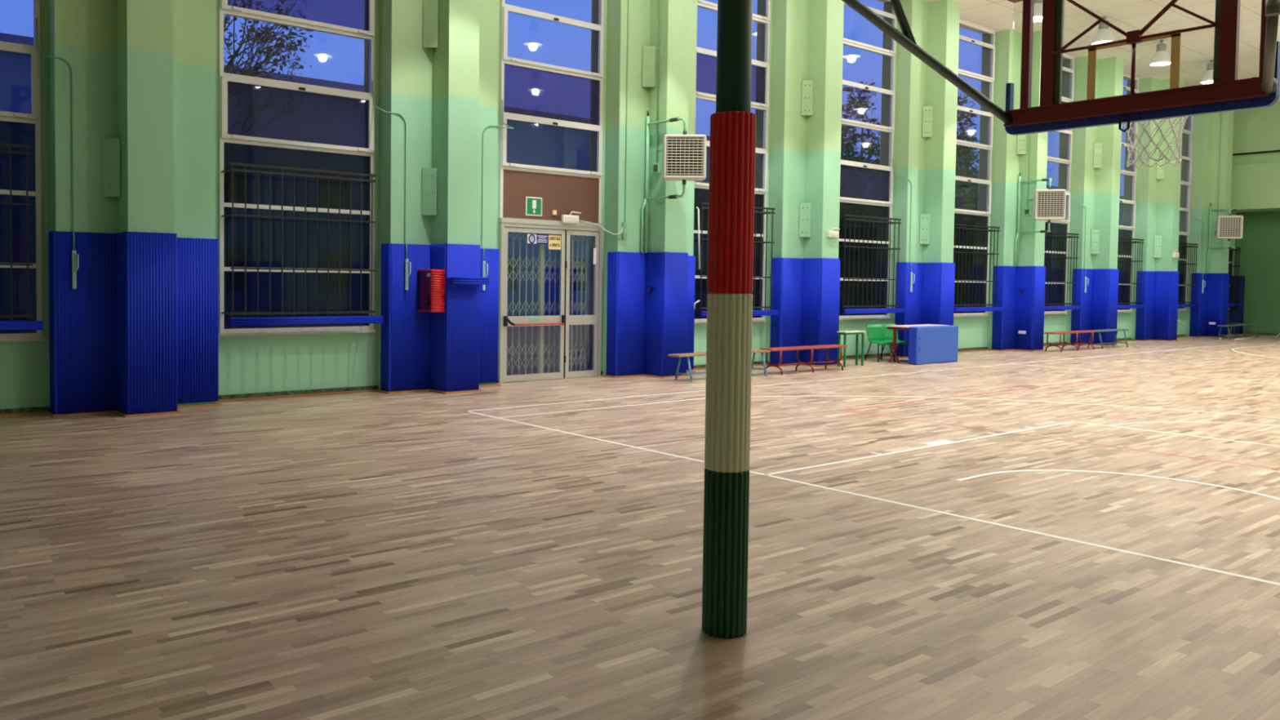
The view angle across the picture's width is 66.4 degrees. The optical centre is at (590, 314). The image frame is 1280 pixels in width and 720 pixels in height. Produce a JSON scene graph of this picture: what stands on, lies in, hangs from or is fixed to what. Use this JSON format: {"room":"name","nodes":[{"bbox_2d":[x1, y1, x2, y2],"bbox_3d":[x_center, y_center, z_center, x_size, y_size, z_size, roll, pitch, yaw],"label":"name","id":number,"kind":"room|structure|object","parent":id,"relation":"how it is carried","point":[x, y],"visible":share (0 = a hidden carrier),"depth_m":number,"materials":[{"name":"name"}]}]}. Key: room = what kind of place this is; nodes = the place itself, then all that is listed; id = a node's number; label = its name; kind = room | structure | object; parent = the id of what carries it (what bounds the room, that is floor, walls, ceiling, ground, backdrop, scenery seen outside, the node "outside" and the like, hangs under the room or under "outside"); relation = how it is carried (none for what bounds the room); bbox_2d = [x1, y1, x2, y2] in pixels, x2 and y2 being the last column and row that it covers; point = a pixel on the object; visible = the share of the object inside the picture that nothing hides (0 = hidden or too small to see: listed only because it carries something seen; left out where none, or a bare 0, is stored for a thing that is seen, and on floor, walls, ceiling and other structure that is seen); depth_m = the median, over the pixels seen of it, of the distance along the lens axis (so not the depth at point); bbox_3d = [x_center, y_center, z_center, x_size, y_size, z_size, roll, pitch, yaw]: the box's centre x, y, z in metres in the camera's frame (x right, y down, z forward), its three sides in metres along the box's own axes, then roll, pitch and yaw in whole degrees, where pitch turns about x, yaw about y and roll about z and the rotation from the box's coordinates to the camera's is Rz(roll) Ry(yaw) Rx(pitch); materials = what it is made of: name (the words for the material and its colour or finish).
{"room":"sports hall","nodes":[
{"label":"sports hall","id":0,"kind":"room"},
{"bbox_2d":[0,0,1235,414],"bbox_3d":[3.950,-3.083,19.864,52.667,8.250,1.170,-1,3,-39],"label":"wall","id":1,"kind":"structure","parent":0,"point":[145,73],"depth_m":17.05,"materials":[{"name":"green paint"}]},
{"bbox_2d":[0,0,45,342],"bbox_3d":[-7.460,-3.357,10.962,2.310,7.377,0.166,-1,3,-39],"label":"window","id":2,"kind":"structure","parent":1,"relation":"in","point":[20,128],"depth_m":11.64,"materials":[{"name":"white paint"}]},
{"bbox_2d":[0,142,33,321],"bbox_3d":[-7.444,-0.933,10.879,2.090,2.068,0.387,-1,3,-39],"label":"window grille","id":3,"kind":"object","parent":2,"relation":"attached to","point":[26,153],"visible":1,"depth_m":11.29,"materials":[{"name":"metal"}]},
{"bbox_2d":[0,320,43,330],"bbox_3d":[-7.279,0.136,10.760,2.190,0.108,0.066,-1,3,-39],"label":"padding","id":4,"kind":"object","parent":3,"relation":"attached to","point":[10,325],"visible":1,"depth_m":11.28,"materials":[{"name":"blue plastic"}]},
{"bbox_2d":[35,17,79,288],"bbox_3d":[-6.357,-1.920,11.546,0.580,3.221,0.202,1,2,9],"label":"pipe","id":5,"kind":"object","parent":1,"relation":"in","point":[75,257],"depth_m":11.60,"materials":[{"name":"metal"}]},
{"bbox_2d":[102,138,120,196],"bbox_3d":[-5.799,-1.782,11.803,0.223,0.700,0.025,1,2,6],"label":"plate","id":6,"kind":"object","parent":1,"relation":"attached to","point":[111,148],"visible":1,"depth_m":11.80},
{"bbox_2d":[48,231,218,414],"bbox_3d":[-5.532,0.095,12.052,1.928,2.198,0.749,-1,3,-39],"label":"wall padding","id":7,"kind":"object","parent":1,"relation":"attached to","point":[138,332],"visible":1,"depth_m":11.81,"materials":[{"name":"blue plastic"}]},
{"bbox_2d":[218,0,376,336],"bbox_3d":[-4.062,-3.412,13.696,2.310,7.377,0.166,-1,3,-39],"label":"window","id":8,"kind":"structure","parent":1,"relation":"in","point":[232,148],"depth_m":13.72,"materials":[{"name":"white paint"}]},
{"bbox_2d":[221,161,376,318],"bbox_3d":[-4.046,-0.988,13.613,2.090,2.068,0.387,-1,3,-39],"label":"window grille","id":9,"kind":"object","parent":8,"relation":"attached to","point":[233,164],"visible":1,"depth_m":13.40,"materials":[{"name":"metal"}]},
{"bbox_2d":[229,315,383,326],"bbox_3d":[-3.881,0.082,13.494,2.190,0.108,0.066,-1,3,-39],"label":"padding","id":10,"kind":"object","parent":9,"relation":"attached to","point":[234,322],"visible":1,"depth_m":13.41,"materials":[{"name":"blue plastic"}]},
{"bbox_2d":[372,80,411,289],"bbox_3d":[-2.936,-1.905,14.291,0.611,3.081,0.222,1,2,5],"label":"pipe","id":11,"kind":"object","parent":1,"relation":"in","point":[406,275],"depth_m":14.36,"materials":[{"name":"metal"}]},
{"bbox_2d":[422,168,437,215],"bbox_3d":[-2.401,-1.837,14.537,0.223,0.700,0.025,1,2,6],"label":"plate","id":12,"kind":"object","parent":1,"relation":"attached to","point":[428,175],"visible":1,"depth_m":14.54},
{"bbox_2d":[422,0,438,47],"bbox_3d":[-2.370,-4.320,14.449,0.223,0.710,0.025,1,2,6],"label":"plate","id":13,"kind":"object","parent":1,"relation":"attached to","point":[430,11],"visible":1,"depth_m":14.45,"materials":[{"name":"metal"}]},
{"bbox_2d":[380,243,498,391],"bbox_3d":[-2.134,0.040,14.786,1.928,2.198,0.749,-1,3,-39],"label":"wall padding","id":14,"kind":"object","parent":1,"relation":"attached to","point":[455,348],"visible":1,"depth_m":14.50,"materials":[{"name":"blue plastic"}]},
{"bbox_2d":[417,269,445,311],"bbox_3d":[-2.352,-0.359,14.439,0.275,0.625,0.428,-1,3,-39],"label":"cabinet","id":15,"kind":"object","parent":14,"relation":"attached to","point":[432,282],"visible":1,"depth_m":14.30,"materials":[{"name":"red"}]},
{"bbox_2d":[446,276,488,285],"bbox_3d":[-1.831,-0.497,14.407,0.620,0.126,0.261,-1,3,-39],"label":"bracket","id":16,"kind":"object","parent":1,"relation":"attached to","point":[464,281],"visible":1,"depth_m":14.28,"materials":[{"name":"blue plastic"}]},
{"bbox_2d":[481,99,513,290],"bbox_3d":[-1.439,-1.927,15.454,0.308,3.081,0.747,1,2,21],"label":"pipe","id":17,"kind":"object","parent":1,"relation":"in","point":[483,273],"depth_m":15.21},
{"bbox_2d":[497,169,603,382],"bbox_3d":[-0.638,-0.640,16.550,2.150,3.490,0.211,-1,3,-39],"label":"door","id":18,"kind":"structure","parent":1,"relation":"in","point":[566,194],"depth_m":16.61,"materials":[{"name":"metal"}]},
{"bbox_2d":[525,196,542,216],"bbox_3d":[-0.945,-1.811,16.294,0.330,0.310,0.018,-1,3,-39],"label":"exit sign","id":19,"kind":"object","parent":18,"relation":"attached to","point":[533,205],"visible":1,"depth_m":16.29,"materials":[{"name":"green plastic"}]},
{"bbox_2d":[506,231,586,374],"bbox_3d":[-0.793,-0.170,16.633,1.836,2.500,0.060,-1,3,-39],"label":"gate","id":20,"kind":"object","parent":18,"relation":"attached to","point":[540,358],"visible":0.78,"depth_m":16.59,"materials":[{"name":"metal"}]},
{"bbox_2d":[561,211,581,223],"bbox_3d":[-0.314,-1.667,16.678,0.421,0.210,0.078,-1,3,-39],"label":"emergency light","id":21,"kind":"object","parent":18,"relation":"attached to","point":[567,219],"visible":1,"depth_m":16.63,"materials":[{"name":"white plastic"}]},
{"bbox_2d":[498,0,604,223],"bbox_3d":[-0.606,-4.354,16.436,2.130,5.602,0.166,-1,3,-39],"label":"window","id":22,"kind":"structure","parent":1,"relation":"in","point":[504,60],"depth_m":16.41,"materials":[{"name":"white paint"}]},
{"bbox_2d":[579,220,627,240],"bbox_3d":[0.204,-1.461,16.997,0.888,0.335,0.254,0,2,-15],"label":"cable","id":23,"kind":"object","parent":1,"relation":"attached to","point":[624,234],"visible":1,"depth_m":17.02,"materials":[{"name":"white plastic"}]},
{"bbox_2d":[0,333,1228,417],"bbox_3d":[7.275,0.980,22.479,43.709,0.028,0.915,-1,3,-39],"label":"trim","id":24,"kind":"structure","parent":1,"relation":"attached to","point":[217,403],"depth_m":14.28,"materials":[{"name":"brown wood"}]},
{"bbox_2d":[624,0,628,222],"bbox_3d":[0.643,-4.382,16.981,0.034,5.530,0.016,-1,3,-39],"label":"cable","id":25,"kind":"object","parent":1,"relation":"attached to","point":[628,0],"visible":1,"depth_m":17.00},
{"bbox_2d":[0,331,1279,413],"bbox_3d":[13.959,1.275,15.706,41.794,0.085,19.860,-1,3,-39],"label":"baseboard","id":26,"kind":"structure","parent":1,"relation":"attached to","point":[371,387],"depth_m":13.99,"materials":[{"name":"green stone"}]},
{"bbox_2d":[640,110,649,253],"bbox_3d":[0.968,-2.357,17.272,0.140,2.510,0.062,-1,3,-39],"label":"pipe","id":27,"kind":"object","parent":1,"relation":"attached to","point":[645,205],"visible":1,"depth_m":17.27,"materials":[{"name":"metal"}]},
{"bbox_2d":[642,45,655,87],"bbox_3d":[1.028,-4.375,17.183,0.223,0.710,0.025,1,2,6],"label":"plate","id":28,"kind":"object","parent":1,"relation":"attached to","point":[648,52],"visible":1,"depth_m":17.18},
{"bbox_2d":[605,251,695,376],"bbox_3d":[1.264,-0.015,17.520,1.928,2.198,0.749,-1,3,-39],"label":"wall padding","id":29,"kind":"object","parent":1,"relation":"attached to","point":[642,328],"visible":0.94,"depth_m":17.21,"materials":[{"name":"blue plastic"}]},
{"bbox_2d":[653,0,660,173],"bbox_3d":[1.188,-4.814,17.079,0.060,4.660,0.160,-1,3,-39],"label":"conduit","id":30,"kind":"object","parent":1,"relation":"attached to","point":[656,166],"visible":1,"depth_m":17.11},
{"bbox_2d":[646,116,706,199],"bbox_3d":[1.393,-2.689,16.754,1.234,1.388,0.574,2,2,32],"label":"heater","id":31,"kind":"object","parent":1,"relation":"attached to","point":[684,156],"visible":1,"depth_m":16.52,"materials":[{"name":"beige metal"}]},
{"bbox_2d":[666,137,703,175],"bbox_3d":[1.595,-2.677,16.508,0.481,0.620,0.437,-1,3,-39],"label":"grille","id":32,"kind":"object","parent":31,"relation":"attached to","point":[684,156],"depth_m":16.52,"materials":[{"name":"beige metal"}]},
{"bbox_2d":[693,0,770,324],"bbox_3d":[2.735,-3.522,19.163,2.310,7.377,0.166,-1,3,-39],"label":"window","id":33,"kind":"structure","parent":1,"relation":"in","point":[701,189],"depth_m":19.68,"materials":[{"name":"white paint"}]},
{"bbox_2d":[693,201,775,312],"bbox_3d":[2.751,-1.097,19.080,2.090,2.068,0.387,-1,3,-39],"label":"window grille","id":34,"kind":"object","parent":33,"relation":"attached to","point":[761,212],"visible":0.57,"depth_m":19.30,"materials":[{"name":"metal"}]},
{"bbox_2d":[700,310,778,316],"bbox_3d":[2.915,-0.028,18.961,2.190,0.108,0.066,-1,3,-39],"label":"padding","id":35,"kind":"object","parent":34,"relation":"attached to","point":[755,313],"visible":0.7,"depth_m":19.32,"materials":[{"name":"blue plastic"}]},
{"bbox_2d":[769,257,839,365],"bbox_3d":[4.662,-0.069,20.254,1.928,2.198,0.749,-1,3,-39],"label":"wall padding","id":36,"kind":"object","parent":1,"relation":"attached to","point":[806,291],"visible":0.8,"depth_m":19.93,"materials":[{"name":"blue plastic"}]},
{"bbox_2d":[799,202,810,236],"bbox_3d":[4.396,-1.946,20.005,0.223,0.700,0.025,1,2,6],"label":"plate","id":37,"kind":"object","parent":1,"relation":"attached to","point":[804,207],"visible":1,"depth_m":20.00,"materials":[{"name":"metal"}]},
{"bbox_2d":[801,80,813,115],"bbox_3d":[4.426,-4.429,19.916,0.223,0.710,0.025,1,2,6],"label":"plate","id":38,"kind":"object","parent":1,"relation":"attached to","point":[806,85],"visible":1,"depth_m":19.91,"materials":[{"name":"metal"}]},
{"bbox_2d":[838,0,897,319],"bbox_3d":[6.133,-3.576,21.897,2.310,7.377,0.166,-1,3,-39],"label":"window","id":39,"kind":"structure","parent":1,"relation":"in","point":[849,206],"depth_m":22.13,"materials":[{"name":"white paint"}]},
{"bbox_2d":[839,213,901,310],"bbox_3d":[6.149,-1.152,21.814,2.090,2.068,0.387,-1,3,-39],"label":"window grille","id":40,"kind":"object","parent":39,"relation":"attached to","point":[890,222],"visible":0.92,"depth_m":21.66,"materials":[{"name":"metal"}]},
{"bbox_2d":[843,308,904,314],"bbox_3d":[6.313,-0.083,21.695,2.190,0.108,0.066,-1,3,-39],"label":"padding","id":41,"kind":"object","parent":40,"relation":"attached to","point":[855,311],"visible":1,"depth_m":21.62,"materials":[{"name":"blue plastic"}]},
{"bbox_2d":[892,158,915,292],"bbox_3d":[7.212,-2.069,22.477,0.552,3.081,0.177,1,2,14],"label":"pipe","id":42,"kind":"object","parent":1,"relation":"in","point":[911,272],"depth_m":22.50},
{"bbox_2d":[894,262,955,356],"bbox_3d":[8.060,-0.124,22.988,1.928,2.198,0.749,-1,3,-39],"label":"wall padding","id":43,"kind":"object","parent":1,"relation":"attached to","point":[931,300],"visible":0.72,"depth_m":22.64,"materials":[{"name":"blue plastic"}]},
{"bbox_2d":[919,213,930,244],"bbox_3d":[7.793,-2.001,22.739,0.223,0.700,0.025,1,2,6],"label":"plate","id":44,"kind":"object","parent":1,"relation":"attached to","point":[924,218],"visible":1,"depth_m":22.74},
{"bbox_2d":[922,106,933,137],"bbox_3d":[7.824,-4.484,22.650,0.223,0.710,0.025,1,2,6],"label":"plate","id":45,"kind":"object","parent":1,"relation":"attached to","point":[927,111],"visible":1,"depth_m":22.65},
{"bbox_2d":[953,20,995,317],"bbox_3d":[9.530,-3.631,24.631,2.310,7.377,0.166,-1,3,-39],"label":"window","id":46,"kind":"structure","parent":1,"relation":"in","point":[962,216],"depth_m":24.96,"materials":[{"name":"white paint"}]},
{"bbox_2d":[953,223,999,307],"bbox_3d":[9.546,-1.207,24.548,2.090,2.068,0.387,-1,3,-39],"label":"window grille","id":47,"kind":"object","parent":46,"relation":"attached to","point":[987,230],"visible":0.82,"depth_m":24.41,"materials":[{"name":"metal"}]},
{"bbox_2d":[953,306,1002,311],"bbox_3d":[9.711,-0.138,24.429,2.190,0.108,0.066,-1,3,-39],"label":"padding","id":48,"kind":"object","parent":47,"relation":"attached to","point":[969,308],"visible":0.95,"depth_m":24.35,"materials":[{"name":"blue plastic"}]},
{"bbox_2d":[1014,172,1021,266],"bbox_3d":[11.161,-2.492,25.474,0.140,2.450,0.062,-1,3,-39],"label":"pipe","id":49,"kind":"object","parent":1,"relation":"attached to","point":[1017,238],"visible":1,"depth_m":25.48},
{"bbox_2d":[991,266,1045,350],"bbox_3d":[11.458,-0.179,25.721,1.928,2.198,0.749,-1,3,-39],"label":"wall padding","id":50,"kind":"object","parent":1,"relation":"attached to","point":[1020,324],"visible":0.97,"depth_m":25.40,"materials":[{"name":"blue plastic"}]},
{"bbox_2d":[1017,133,1026,154],"bbox_3d":[11.223,-4.539,25.384,0.223,0.710,0.025,1,2,6],"label":"plate","id":51,"kind":"object","parent":1,"relation":"attached to","point":[1021,139],"visible":0.66,"depth_m":25.38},
{"bbox_2d":[1023,133,1031,215],"bbox_3d":[11.382,-4.949,25.282,0.060,4.720,0.160,-1,3,-39],"label":"conduit","id":52,"kind":"object","parent":1,"relation":"attached to","point":[1027,211],"visible":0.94,"depth_m":25.33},
{"bbox_2d":[1018,177,1066,233],"bbox_3d":[11.441,-2.792,24.881,0.616,1.388,1.251,-1,3,-39],"label":"heater","id":53,"kind":"object","parent":1,"relation":"attached to","point":[1050,204],"visible":1,"depth_m":24.60,"materials":[{"name":"beige metal"}]},
{"bbox_2d":[1036,191,1064,217],"bbox_3d":[11.581,-2.779,24.568,0.620,0.620,0.030,1,2,15],"label":"grille","id":54,"kind":"object","parent":53,"relation":"attached to","point":[1049,204],"depth_m":24.58,"materials":[{"name":"beige metal"}]},
{"bbox_2d":[1044,53,1074,315],"bbox_3d":[12.929,-3.686,27.365,2.310,7.377,0.166,-1,3,-39],"label":"window","id":55,"kind":"structure","parent":1,"relation":"in","point":[1060,226],"depth_m":27.86,"materials":[{"name":"white paint"}]},
{"bbox_2d":[1044,231,1079,306],"bbox_3d":[12.945,-1.262,27.282,2.090,2.068,0.387,-1,3,-39],"label":"window grille","id":56,"kind":"object","parent":55,"relation":"attached to","point":[1055,233],"visible":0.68,"depth_m":27.22,"materials":[{"name":"metal"}]},
{"bbox_2d":[1044,306,1080,310],"bbox_3d":[13.109,-0.193,27.163,2.190,0.108,0.066,-1,3,-39],"label":"padding","id":57,"kind":"object","parent":56,"relation":"attached to","point":[1046,308],"visible":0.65,"depth_m":27.08,"materials":[{"name":"blue plastic"}]},
{"bbox_2d":[1070,189,1088,292],"bbox_3d":[14.007,-2.129,27.947,0.552,2.981,0.177,1,2,14],"label":"pipe","id":58,"kind":"object","parent":1,"relation":"in","point":[1085,288],"depth_m":27.97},
{"bbox_2d":[1070,268,1119,344],"bbox_3d":[14.856,-0.234,28.455,1.928,2.198,0.749,-1,3,-39],"label":"wall padding","id":59,"kind":"object","parent":1,"relation":"attached to","point":[1099,304],"visible":0.8,"depth_m":28.13,"materials":[{"name":"blue plastic"}]},
{"bbox_2d":[1090,229,1099,253],"bbox_3d":[14.590,-2.111,28.206,0.223,0.700,0.025,1,2,6],"label":"plate","id":60,"kind":"object","parent":1,"relation":"attached to","point":[1095,241],"visible":1,"depth_m":28.21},
{"bbox_2d":[1093,142,1102,168],"bbox_3d":[14.620,-4.594,28.118,0.223,0.710,0.025,1,2,6],"label":"plate","id":61,"kind":"object","parent":1,"relation":"attached to","point":[1097,161],"visible":1,"depth_m":28.12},
{"bbox_2d":[1117,73,1139,312],"bbox_3d":[16.327,-3.741,30.099,2.310,7.377,0.166,-1,3,-39],"label":"window","id":62,"kind":"structure","parent":1,"relation":"in","point":[1127,232],"depth_m":30.65,"materials":[{"name":"white paint"}]},
{"bbox_2d":[1117,237,1143,305],"bbox_3d":[16.343,-1.317,30.016,2.090,2.068,0.387,-1,3,-39],"label":"window grille","id":63,"kind":"object","parent":62,"relation":"attached to","point":[1123,238],"visible":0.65,"depth_m":30.00,"materials":[{"name":"metal"}]},
{"bbox_2d":[1117,304,1145,308],"bbox_3d":[16.507,-0.248,29.897,2.190,0.108,0.066,-1,3,-39],"label":"padding","id":64,"kind":"object","parent":63,"relation":"attached to","point":[1138,306],"visible":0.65,"depth_m":29.98,"materials":[{"name":"blue plastic"}]},
{"bbox_2d":[1135,271,1178,340],"bbox_3d":[18.254,-0.289,31.189,1.928,2.198,0.749,-1,3,-39],"label":"wall padding","id":65,"kind":"object","parent":1,"relation":"attached to","point":[1157,320],"visible":0.98,"depth_m":30.86,"materials":[{"name":"blue plastic"}]},
{"bbox_2d":[1153,235,1161,257],"bbox_3d":[17.988,-2.166,30.940,0.223,0.700,0.025,1,2,6],"label":"plate","id":66,"kind":"object","parent":1,"relation":"attached to","point":[1157,238],"visible":1,"depth_m":30.94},
{"bbox_2d":[1155,156,1164,178],"bbox_3d":[18.018,-4.649,30.852,0.223,0.710,0.025,1,2,6],"label":"plate","id":67,"kind":"object","parent":1,"relation":"attached to","point":[1160,170],"visible":0.88,"depth_m":30.85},
{"bbox_2d":[1177,115,1193,311],"bbox_3d":[19.725,-3.796,32.833,2.310,7.377,0.166,-1,3,-39],"label":"window","id":68,"kind":"structure","parent":1,"relation":"in","point":[1183,236],"depth_m":33.45,"materials":[{"name":"white paint"}]},
{"bbox_2d":[1177,242,1198,304],"bbox_3d":[19.741,-1.371,32.750,2.090,2.068,0.387,-1,3,-39],"label":"window grille","id":69,"kind":"object","parent":68,"relation":"attached to","point":[1183,243],"visible":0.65,"depth_m":32.79,"materials":[{"name":"metal"}]},
{"bbox_2d":[1206,203,1211,273],"bbox_3d":[21.355,-2.641,33.676,0.140,2.420,0.062,-1,3,-39],"label":"pipe","id":70,"kind":"object","parent":1,"relation":"attached to","point":[1210,219],"visible":1,"depth_m":33.69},
{"bbox_2d":[1189,273,1229,337],"bbox_3d":[21.652,-0.344,33.923,1.928,2.198,0.749,-1,3,-39],"label":"wall padding","id":71,"kind":"object","parent":1,"relation":"attached to","point":[1212,311],"visible":0.95,"depth_m":33.60,"materials":[{"name":"blue plastic"}]},
{"bbox_2d":[1209,207,1243,248],"bbox_3d":[21.453,-2.924,32.930,0.740,1.388,1.392,2,2,23],"label":"heater","id":72,"kind":"object","parent":1,"relation":"attached to","point":[1228,227],"visible":1,"depth_m":32.35,"materials":[{"name":"beige metal"}]},
{"bbox_2d":[1218,217,1241,236],"bbox_3d":[21.188,-2.905,32.315,0.620,0.620,0.030,2,2,23],"label":"grille","id":73,"kind":"object","parent":72,"relation":"attached to","point":[1228,227],"depth_m":32.32,"materials":[{"name":"beige metal"}]},
{"bbox_2d":[1228,246,1234,310],"bbox_3d":[23.071,-1.348,35.681,2.310,2.365,0.100,-1,3,-39],"label":"window","id":74,"kind":"structure","parent":1,"relation":"in","point":[1233,246],"depth_m":36.23,"materials":[{"name":"white paint"}]},
{"bbox_2d":[1228,246,1240,303],"bbox_3d":[23.018,-1.424,35.386,1.779,2.068,0.387,-1,3,-39],"label":"window grille","id":75,"kind":"object","parent":74,"relation":"attached to","point":[1239,248],"visible":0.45,"depth_m":35.49,"materials":[{"name":"metal"}]},
{"bbox_2d":[1229,275,1239,333],"bbox_3d":[23.939,-0.366,36.168,0.350,2.160,0.300,-1,3,-39],"label":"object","id":76,"kind":"structure","parent":1,"relation":"attached to","point":[1233,310],"depth_m":36.06,"materials":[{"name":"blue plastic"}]},
{"bbox_2d":[1238,275,1244,333],"bbox_3d":[24.049,-0.370,36.031,0.350,2.120,0.051,-1,3,-39],"label":"padding","id":77,"kind":"object","parent":1,"relation":"attached to","point":[1242,277],"visible":1,"depth_m":35.96,"materials":[{"name":"blue plastic"}]},
{"bbox_2d":[0,333,1279,719],"bbox_3d":[11.790,1.409,13.772,50.400,0.102,20.160,-1,3,-39],"label":"floor","id":78,"kind":"structure","parent":0,"point":[1051,534],"depth_m":6.14,"materials":[{"name":"brown wood"}]},
{"bbox_2d":[667,349,770,382],"bbox_3d":[2.305,0.889,17.223,2.320,0.460,0.428,-1,3,-39],"label":"bench","id":79,"kind":"object","parent":78,"relation":"on","point":[753,351],"visible":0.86,"depth_m":16.76,"materials":[{"name":"brown wood"}]},
{"bbox_2d":[760,344,847,374],"bbox_3d":[4.102,0.849,18.682,2.250,0.480,0.436,-1,3,-39],"label":"bench","id":80,"kind":"object","parent":78,"relation":"on","point":[827,347],"visible":0.96,"depth_m":18.58,"materials":[{"name":"brown wood"}]},
{"bbox_2d":[836,330,865,367],"bbox_3d":[5.362,0.695,20.088,0.680,0.720,0.220,-1,3,-39],"label":"table","id":81,"kind":"object","parent":78,"relation":"on","point":[845,333],"visible":0.99,"depth_m":20.03,"materials":[{"name":"metal"}]},
{"bbox_2d":[864,324,895,362],"bbox_3d":[6.385,0.621,21.468,0.448,0.804,0.554,0,2,-17],"label":"chair","id":82,"kind":"object","parent":78,"relation":"on","point":[875,332],"visible":0.96,"depth_m":21.65,"materials":[{"name":"green plastic"}]},
{"bbox_2d":[879,324,908,360],"bbox_3d":[6.824,0.613,21.847,0.448,0.804,0.554,0,2,-21],"label":"chair","id":83,"kind":"object","parent":78,"relation":"on","point":[888,333],"visible":0.56,"depth_m":22.02,"materials":[{"name":"green plastic"}]},
{"bbox_2d":[885,324,948,363],"bbox_3d":[7.184,0.632,21.436,1.650,0.805,0.520,-1,3,-39],"label":"table","id":84,"kind":"object","parent":78,"relation":"on","point":[895,327],"visible":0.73,"depth_m":20.99,"materials":[{"name":"laminate"}]},
{"bbox_2d":[908,324,958,364],"bbox_3d":[7.439,0.643,21.131,1.615,0.800,0.235,-1,3,-39],"label":"mat","id":85,"kind":"object","parent":78,"relation":"on","point":[927,344],"visible":1,"depth_m":20.93,"materials":[{"name":"plastic"}]},
{"bbox_2d":[702,0,1279,639],"bbox_3d":[2.510,-1.303,6.102,4.982,5.635,4.605,-1,3,-39],"label":"goal","id":86,"kind":"object","parent":78,"relation":"on","point":[732,149],"visible":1,"depth_m":4.67,"materials":[{"name":"green paint"}]},
{"bbox_2d":[1044,330,1095,351],"bbox_3d":[12.707,0.692,25.835,2.270,0.500,0.436,-1,3,-39],"label":"bench","id":87,"kind":"object","parent":78,"relation":"on","point":[1071,331],"visible":1,"depth_m":25.70,"materials":[{"name":"brown wood"}]},
{"bbox_2d":[1087,328,1128,349],"bbox_3d":[14.407,0.665,27.177,2.000,0.500,0.428,-1,3,-39],"label":"bench","id":88,"kind":"object","parent":78,"relation":"on","point":[1106,330],"visible":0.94,"depth_m":27.05,"materials":[{"name":"grey metal"}]},
{"bbox_2d":[1217,324,1257,339],"bbox_3d":[22.073,0.564,33.281,2.900,0.460,0.428,-1,3,-39],"label":"bench","id":89,"kind":"object","parent":78,"relation":"on","point":[1233,325],"visible":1,"depth_m":32.95,"materials":[{"name":"grey metal"}]},
{"bbox_2d":[876,0,1279,102],"bbox_3d":[11.794,-6.965,13.599,50.400,0.150,20.480,-1,3,-39],"label":"ceiling","id":90,"kind":"structure","parent":0,"point":[1197,46],"depth_m":24.56,"materials":[{"name":"paint"}]},
{"bbox_2d":[1033,0,1042,22],"bbox_3d":[9.918,-6.885,21.676,0.524,0.630,0.524,-1,3,-39],"label":"lamp","id":91,"kind":"object","parent":90,"relation":"hanging from","point":[1037,10],"visible":0.52,"depth_m":21.55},
{"bbox_2d":[1091,16,1115,44],"bbox_3d":[12.489,-6.927,23.745,0.524,0.630,0.524,-1,3,-39],"label":"lamp","id":92,"kind":"object","parent":90,"relation":"hanging from","point":[1104,34],"visible":0.81,"depth_m":23.63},
{"bbox_2d":[1149,40,1170,66],"bbox_3d":[15.138,-6.970,25.876,0.524,0.630,0.524,-1,3,-39],"label":"lamp","id":93,"kind":"object","parent":90,"relation":"hanging from","point":[1161,58],"visible":0.96,"depth_m":25.78,"materials":[{"name":"metal"}]},
{"bbox_2d":[1200,59,1213,84],"bbox_3d":[17.864,-7.014,28.070,0.524,0.630,0.524,-1,3,-39],"label":"lamp","id":94,"kind":"object","parent":90,"relation":"hanging from","point":[1207,78],"visible":0.63,"depth_m":28.00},
{"bbox_2d":[1230,102,1279,333],"bbox_3d":[29.818,-3.059,28.279,1.812,8.250,19.860,-1,3,-39],"label":"wall","id":95,"kind":"structure","parent":0,"point":[1255,178],"depth_m":35.28,"materials":[{"name":"green paint"}]},
{"bbox_2d":[1232,150,1279,155],"bbox_3d":[25.863,-5.606,31.684,0.070,0.067,9.300,-1,3,-39],"label":"rail","id":96,"kind":"object","parent":95,"relation":"attached to","point":[1271,151],"visible":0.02,"depth_m":34.52,"materials":[{"name":"metal"}]},
{"label":"outside","id":97,"kind":"structure","parent":0,"visible":0},
{"bbox_2d":[502,324,589,382],"bbox_3d":[0.929,-1.039,86.572,170.000,0.150,106.320,-1,3,-39],"label":"ground","id":98,"kind":"structure","parent":97,"point":[515,371],"depth_m":28.30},
{"bbox_2d":[223,0,313,136],"bbox_3d":[-8.041,-3.188,20.397,5.492,8.648,5.349,1,2,11],"label":"tree","id":99,"kind":"object","parent":98,"relation":"on","point":[267,31],"visible":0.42,"depth_m":19.32,"materials":[{"name":"green plant"}]},
{"bbox_2d":[0,32,1123,315],"bbox_3d":[7.836,-4.767,58.767,98.800,9.450,10.800,-1,3,-39],"label":"building","id":100,"kind":"structure","parent":98,"relation":"on","point":[328,119],"depth_m":38.52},
{"bbox_2d":[840,124,868,199],"bbox_3d":[10.471,-3.784,41.038,3.473,8.809,3.431,-1,3,-39],"label":"tree","id":101,"kind":"object","parent":98,"relation":"on","point":[846,148],"visible":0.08,"depth_m":40.66,"materials":[{"name":"green plant"}]},
{"bbox_2d":[840,80,880,200],"bbox_3d":[10.231,-4.051,36.944,3.387,9.629,3.443,-1,3,-39],"label":"tree","id":102,"kind":"object","parent":98,"relation":"on","point":[871,152],"visible":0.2,"depth_m":36.77,"materials":[{"name":"green plant"}]},
{"bbox_2d":[954,92,979,210],"bbox_3d":[14.918,-4.322,40.092,3.286,10.064,3.441,0,2,-10],"label":"tree","id":103,"kind":"object","parent":98,"relation":"on","point":[966,162],"visible":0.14,"depth_m":39.58,"materials":[{"name":"green plant"}]},
{"bbox_2d":[955,130,978,209],"bbox_3d":[17.034,-3.991,44.983,3.465,9.106,3.525,-1,3,-39],"label":"tree","id":104,"kind":"object","parent":98,"relation":"on","point":[958,206],"visible":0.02,"depth_m":44.55,"materials":[{"name":"green plant"}]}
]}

